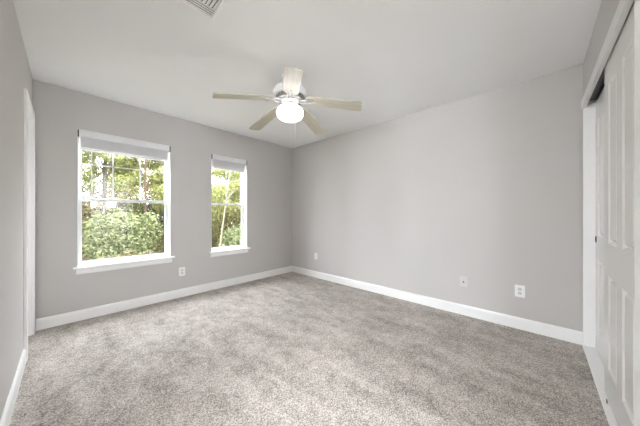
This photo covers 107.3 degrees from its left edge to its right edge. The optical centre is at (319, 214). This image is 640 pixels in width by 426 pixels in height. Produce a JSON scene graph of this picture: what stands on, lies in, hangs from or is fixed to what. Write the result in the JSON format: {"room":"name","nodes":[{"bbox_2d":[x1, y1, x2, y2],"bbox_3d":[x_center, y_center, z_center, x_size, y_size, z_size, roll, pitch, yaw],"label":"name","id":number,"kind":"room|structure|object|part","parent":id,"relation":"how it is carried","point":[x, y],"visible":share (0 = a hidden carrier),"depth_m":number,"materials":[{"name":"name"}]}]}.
{"room":"empty bedroom","nodes":[
{"label":"empty bedroom","id":0,"kind":"room"},
{"bbox_2d":[0,0,32,419],"bbox_3d":[-1.359,-0.089,0.875,3.994,2.440,0.120,0,0,43],"label":"wall","id":1,"kind":"structure","parent":0,"point":[15,73],"depth_m":1.38,"materials":[{"name":"beige paint"}]},
{"bbox_2d":[0,349,25,425],"bbox_3d":[-1.572,1.075,1.164,1.839,0.112,0.014,0,0,43],"label":"baseboard","id":2,"kind":"structure","parent":1,"relation":"attached to","point":[5,420],"depth_m":1.39,"materials":[{"name":"white paint"}]},
{"bbox_2d":[23,88,34,361],"bbox_3d":[-2.538,0.085,1.982,0.682,2.092,0.138,0,0,43],"label":"trim","id":3,"kind":"structure","parent":1,"relation":"attached to","point":[28,111],"depth_m":2.18,"materials":[{"name":"white paint"}]},
{"bbox_2d":[33,79,291,330],"bbox_3d":[-1.728,-0.029,3.531,0.160,2.560,3.511,0,0,43],"label":"wall","id":4,"kind":"structure","parent":0,"point":[59,111],"depth_m":3.02,"materials":[{"name":"beige paint"}]},
{"bbox_2d":[73,129,174,274],"bbox_3d":[-2.324,-0.136,2.859,0.191,1.549,0.942,0,0,43],"label":"window","id":5,"kind":"structure","parent":4,"relation":"in","point":[90,266],"depth_m":2.81,"materials":[{"name":"plastic"}]},
{"bbox_3d":[-2.387,-0.514,2.911,0.018,0.734,0.828,0,0,43],"label":"sash","id":6,"kind":"part","parent":5,"relation":"part of","materials":[{"name":"plastic"}]},
{"bbox_3d":[-2.370,0.180,2.895,0.024,0.722,0.828,0,0,43],"label":"sash","id":7,"kind":"part","parent":5,"relation":"part of","materials":[{"name":"plastic"}]},
{"bbox_3d":[-2.305,0.568,2.842,0.141,0.024,0.942,0,0,43],"label":"sill","id":8,"kind":"part","parent":5,"relation":"part of","materials":[{"name":"white paint"}]},
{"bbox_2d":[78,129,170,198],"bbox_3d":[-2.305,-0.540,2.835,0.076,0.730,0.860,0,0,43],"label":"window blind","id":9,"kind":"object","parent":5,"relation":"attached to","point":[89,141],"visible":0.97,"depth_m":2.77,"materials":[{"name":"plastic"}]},
{"bbox_3d":[-2.312,-0.711,2.841,0.053,0.016,0.818,0,0,43],"label":"rail","id":10,"kind":"part","parent":9,"relation":"part of","materials":[{"name":"plastic"}]},
{"bbox_2d":[36,266,291,330],"bbox_3d":[-1.661,1.075,3.475,0.014,0.112,3.235,0,0,43],"label":"baseboard","id":11,"kind":"structure","parent":4,"relation":"attached to","point":[74,316],"depth_m":2.90,"materials":[{"name":"white paint"}]},
{"bbox_2d":[179,267,184,275],"bbox_3d":[-1.893,0.784,3.229,0.008,0.117,0.076,0,0,43],"label":"wall outlet","id":12,"kind":"object","parent":4,"relation":"attached to","point":[181,269],"visible":1,"depth_m":3.23,"materials":[{"name":"plastic"}]},
{"bbox_2d":[209,154,249,256],"bbox_3d":[-1.466,-0.136,3.783,0.191,1.549,0.666,0,0,43],"label":"window","id":13,"kind":"structure","parent":4,"relation":"in","point":[227,250],"depth_m":3.95,"materials":[{"name":"plastic"}]},
{"bbox_3d":[-1.513,0.180,3.819,0.024,0.722,0.552,0,0,43],"label":"sash","id":14,"kind":"part","parent":13,"relation":"part of","materials":[{"name":"plastic"}]},
{"bbox_3d":[-1.521,-0.167,3.827,0.050,1.487,0.586,0,0,43],"label":"frame","id":15,"kind":"part","parent":13,"relation":"part of","materials":[{"name":"plastic"}]},
{"bbox_2d":[211,154,246,172],"bbox_3d":[-1.447,-0.804,3.758,0.076,0.202,0.584,0,0,43],"label":"window blind","id":16,"kind":"object","parent":13,"relation":"attached to","point":[218,162],"visible":0.84,"depth_m":3.72,"materials":[{"name":"plastic"}]},
{"bbox_3d":[-1.454,-0.711,3.765,0.053,0.016,0.542,0,0,43],"label":"rail","id":17,"kind":"part","parent":16,"relation":"part of","materials":[{"name":"plastic"}]},
{"bbox_3d":[-1.448,0.568,3.766,0.141,0.024,0.666,0,0,43],"label":"sill","id":18,"kind":"part","parent":13,"relation":"part of","materials":[{"name":"white paint"}]},
{"bbox_3d":[-1.530,-0.514,3.835,0.018,0.734,0.552,0,0,43],"label":"sash","id":19,"kind":"part","parent":13,"relation":"part of","materials":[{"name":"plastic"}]},
{"bbox_2d":[13,0,601,147],"bbox_3d":[-0.008,-1.369,0.038,7.434,0.120,6.291,0,0,43],"label":"ceiling","id":20,"kind":"structure","parent":0,"point":[396,58],"depth_m":1.90,"materials":[{"name":"paint"}]},
{"bbox_2d":[178,0,228,20],"bbox_3d":[-0.708,-1.300,1.349,0.342,0.018,0.332,0,0,43],"label":"ceiling vent","id":21,"kind":"object","parent":20,"relation":"in","point":[210,9],"visible":1,"depth_m":1.47,"materials":[{"name":"metal"}]},
{"bbox_2d":[212,66,361,147],"bbox_3d":[-0.307,-0.964,2.233,1.238,0.687,1.286,0,0,43],"label":"ceiling fan","id":22,"kind":"object","parent":20,"relation":"hanging from","point":[289,93],"visible":1,"depth_m":2.12,"materials":[{"name":"white wood"}]},
{"bbox_3d":[-0.640,-1.004,2.015,0.508,0.110,0.137,0,0,-27],"label":"blade","id":23,"kind":"part","parent":22,"relation":"part of","materials":[{"name":"brown wood"}]},
{"bbox_3d":[-0.567,-1.004,2.486,0.508,0.110,0.137,0,0,45],"label":"blade","id":24,"kind":"part","parent":22,"relation":"part of","materials":[{"name":"brown wood"}]},
{"bbox_3d":[-0.279,-0.942,2.201,0.250,0.131,0.250,0,0,43],"label":"glass globe","id":25,"kind":"part","parent":22,"relation":"part of","materials":[{"name":"white glass"}]},
{"bbox_3d":[-0.214,-1.004,1.800,0.137,0.110,0.508,0,0,-9],"label":"blade","id":26,"kind":"part","parent":22,"relation":"part of","materials":[{"name":"white wood"}]},
{"bbox_3d":[-0.096,-1.004,2.563,0.137,0.110,0.508,0,0,27],"label":"blade","id":27,"kind":"part","parent":22,"relation":"part of","materials":[{"name":"brown wood"}]},
{"bbox_3d":[0.122,-1.004,2.139,0.508,0.110,0.137,0,0,9],"label":"blade","id":28,"kind":"part","parent":22,"relation":"part of","materials":[{"name":"brown wood"}]},
{"bbox_2d":[9,272,608,425],"bbox_3d":[0.051,1.191,-0.016,7.274,0.120,6.291,0,0,43],"label":"floor","id":29,"kind":"structure","parent":0,"point":[290,348],"depth_m":1.74,"materials":[{"name":"carpet"}]},
{"bbox_2d":[292,64,582,331],"bbox_3d":[1.197,-0.089,3.129,4.674,2.440,0.120,0,0,43],"label":"wall","id":30,"kind":"structure","parent":0,"point":[486,188],"depth_m":2.65,"materials":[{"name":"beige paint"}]},
{"bbox_2d":[292,266,582,344],"bbox_3d":[0.858,1.075,3.352,3.874,0.112,0.014,0,0,43],"label":"baseboard","id":31,"kind":"structure","parent":30,"relation":"attached to","point":[573,336],"depth_m":2.64,"materials":[{"name":"white paint"}]},
{"bbox_2d":[460,276,467,286],"bbox_3d":[1.615,0.756,2.647,0.076,0.117,0.018,0,0,43],"label":"cable plate","id":32,"kind":"object","parent":30,"relation":"attached to","point":[463,280],"visible":1,"depth_m":2.64,"materials":[{"name":"plastic"}]},
{"bbox_2d":[515,285,524,297],"bbox_3d":[1.972,0.758,2.323,0.076,0.117,0.008,0,0,43],"label":"wall outlet","id":33,"kind":"object","parent":30,"relation":"attached to","point":[519,290],"visible":1,"depth_m":2.32,"materials":[{"name":"plastic"}]},
{"bbox_2d":[583,100,596,347],"bbox_3d":[2.315,0.079,1.989,0.124,2.105,0.031,0,0,43],"label":"trim","id":34,"kind":"structure","parent":30,"relation":"attached to","point":[589,113],"depth_m":2.00,"materials":[{"name":"white paint"}]},
{"bbox_2d":[583,0,619,95],"bbox_3d":[1.214,-0.089,0.800,0.120,2.440,3.271,0,0,43],"label":"wall","id":35,"kind":"structure","parent":0,"point":[607,10],"depth_m":1.52,"materials":[{"name":"beige paint"}]},
{"bbox_2d":[589,69,603,102],"bbox_3d":[1.786,-0.956,1.411,0.096,0.035,1.536,0,0,43],"label":"door track","id":36,"kind":"object","parent":35,"relation":"attached to","point":[599,87],"visible":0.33,"depth_m":1.79,"materials":[{"name":"metal"}]},
{"bbox_2d":[595,88,603,364],"bbox_3d":[2.066,0.086,1.688,0.040,2.038,0.745,0,0,43],"label":"door","id":37,"kind":"structure","parent":36,"relation":"hanging from","point":[599,238],"depth_m":1.83,"materials":[{"name":"paint"}]},
{"bbox_2d":[604,1,633,425],"bbox_3d":[1.553,0.086,1.199,0.035,2.038,0.745,0,0,43],"label":"door","id":38,"kind":"structure","parent":36,"relation":"hanging from","point":[619,66],"depth_m":1.19,"materials":[{"name":"paint"}]},
{"bbox_2d":[582,344,617,425],"bbox_3d":[1.780,1.126,1.416,0.128,0.011,1.560,0,0,43],"label":"trim","id":39,"kind":"structure","parent":35,"relation":"attached to","point":[595,363],"depth_m":1.64,"materials":[{"name":"white paint"}]},
{"bbox_2d":[581,0,633,109],"bbox_3d":[1.747,-0.946,1.462,0.026,0.070,1.575,0,0,43],"label":"trim","id":40,"kind":"structure","parent":35,"relation":"attached to","point":[623,8],"depth_m":1.29,"materials":[{"name":"paint"}]},
{"bbox_2d":[634,0,639,425],"bbox_3d":[1.221,0.064,0.821,0.138,2.135,0.097,0,0,43],"label":"trim","id":41,"kind":"structure","parent":35,"relation":"attached to","point":[636,2],"depth_m":0.87,"materials":[{"name":"white paint"}]},
{"label":"outside","id":42,"kind":"structure","parent":0,"visible":0},
{"bbox_3d":[-12.729,1.731,18.333,35.826,0.200,34.000,0,0,43],"label":"ground","id":43,"kind":"structure","parent":42,"visible":0},
{"bbox_2d":[82,195,114,260],"bbox_3d":[-7.847,0.435,7.580,2.216,2.490,1.898,0,0,-2],"label":"shrub","id":44,"kind":"object","parent":43,"relation":"on","point":[86,212],"visible":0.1,"depth_m":7.42,"materials":[{"name":"green plant"}]},
{"bbox_2d":[82,150,139,231],"bbox_3d":[-6.242,-1.367,6.884,1.783,6.002,1.816,0,0,43],"label":"tree","id":45,"kind":"object","parent":43,"relation":"on","point":[86,155],"visible":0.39,"depth_m":6.91,"materials":[{"name":"green plant"}]},
{"bbox_2d":[88,154,143,218],"bbox_3d":[-11.868,-2.617,12.859,3.462,8.503,3.850,0,0,43],"label":"tree","id":46,"kind":"object","parent":43,"relation":"on","point":[92,194],"visible":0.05,"depth_m":12.76,"materials":[{"name":"green plant"}]},
{"bbox_2d":[82,207,162,259],"bbox_3d":[-4.692,0.721,5.755,1.286,1.828,1.549,0,0,25],"label":"shrub","id":47,"kind":"object","parent":43,"relation":"on","point":[142,237],"visible":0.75,"depth_m":5.41,"materials":[{"name":"green plant"}]},
{"bbox_2d":[107,177,140,239],"bbox_3d":[-8.891,-0.074,10.602,1.997,3.416,1.768,0,0,43],"label":"shrub","id":48,"kind":"object","parent":43,"relation":"on","point":[121,194],"visible":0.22,"depth_m":10.14,"materials":[{"name":"green plant"}]},
{"bbox_2d":[101,248,148,257],"bbox_3d":[-3.391,1.119,4.128,1.258,1.037,1.364,0,0,-4],"label":"shrub","id":49,"kind":"object","parent":43,"relation":"on","point":[131,249],"visible":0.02,"depth_m":4.18,"materials":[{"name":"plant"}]},
{"bbox_2d":[107,156,163,216],"bbox_3d":[-5.599,-1.368,7.829,2.296,6.001,1.502,0,0,-1],"label":"tree","id":50,"kind":"object","parent":43,"relation":"on","point":[158,178],"visible":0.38,"depth_m":7.55,"materials":[{"name":"green plant"}]},
{"bbox_2d":[125,194,163,253],"bbox_3d":[-6.355,0.392,9.590,2.427,2.553,2.214,0,0,-21],"label":"shrub","id":51,"kind":"object","parent":43,"relation":"on","point":[149,205],"visible":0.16,"depth_m":8.88,"materials":[{"name":"green plant"}]},
{"bbox_2d":[146,160,163,212],"bbox_3d":[-5.297,-1.867,9.137,1.642,7.003,2.748,0,0,1],"label":"tree","id":52,"kind":"object","parent":43,"relation":"on","point":[161,207],"visible":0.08,"depth_m":8.14,"materials":[{"name":"green plant"}]},
{"bbox_2d":[154,227,163,253],"bbox_3d":[-4.537,0.960,7.284,1.163,1.351,1.062,0,0,43],"label":"shrub","id":53,"kind":"object","parent":43,"relation":"on","point":[160,247],"visible":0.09,"depth_m":6.96,"materials":[{"name":"green plant"}]},
{"bbox_2d":[139,167,218,200],"bbox_3d":[-7.796,-2.617,13.329,4.462,8.504,3.401,0,0,-28],"label":"tree","id":54,"kind":"object","parent":43,"relation":"on","point":[151,194],"visible":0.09,"depth_m":12.27,"materials":[{"name":"green plant"}]},
{"bbox_2d":[212,210,221,247],"bbox_3d":[-3.687,0.701,7.806,0.939,1.868,0.911,0,0,22],"label":"shrub","id":55,"kind":"object","parent":43,"relation":"on","point":[215,236],"visible":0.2,"depth_m":7.76,"materials":[{"name":"green plant"}]},
{"bbox_2d":[212,171,239,246],"bbox_3d":[-2.445,-0.617,6.631,1.502,4.504,1.371,0,0,-35],"label":"tree","id":56,"kind":"object","parent":43,"relation":"on","point":[232,195],"visible":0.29,"depth_m":6.48,"materials":[{"name":"green plant"}]},
{"bbox_2d":[212,169,239,206],"bbox_3d":[-3.942,-1.617,10.845,3.025,6.503,2.382,0,0,12],"label":"tree","id":57,"kind":"object","parent":43,"relation":"on","point":[222,173],"visible":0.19,"depth_m":10.70,"materials":[{"name":"green plant"}]},
{"bbox_2d":[212,177,240,217],"bbox_3d":[-5.800,-2.617,15.132,4.036,8.503,3.316,0,0,43],"label":"tree","id":58,"kind":"object","parent":43,"relation":"on","point":[215,180],"visible":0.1,"depth_m":14.17,"materials":[{"name":"green plant"}]},
{"bbox_2d":[215,206,240,245],"bbox_3d":[-3.560,0.648,9.762,2.466,2.066,2.137,0,0,43],"label":"shrub","id":59,"kind":"object","parent":43,"relation":"on","point":[233,216],"visible":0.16,"depth_m":9.26,"materials":[{"name":"green plant"}]},
{"bbox_2d":[218,224,240,246],"bbox_3d":[-2.159,0.922,6.852,1.533,1.430,1.460,0,0,43],"label":"shrub","id":60,"kind":"object","parent":43,"relation":"on","point":[231,238],"visible":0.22,"depth_m":6.57,"materials":[{"name":"green plant"}]}
]}

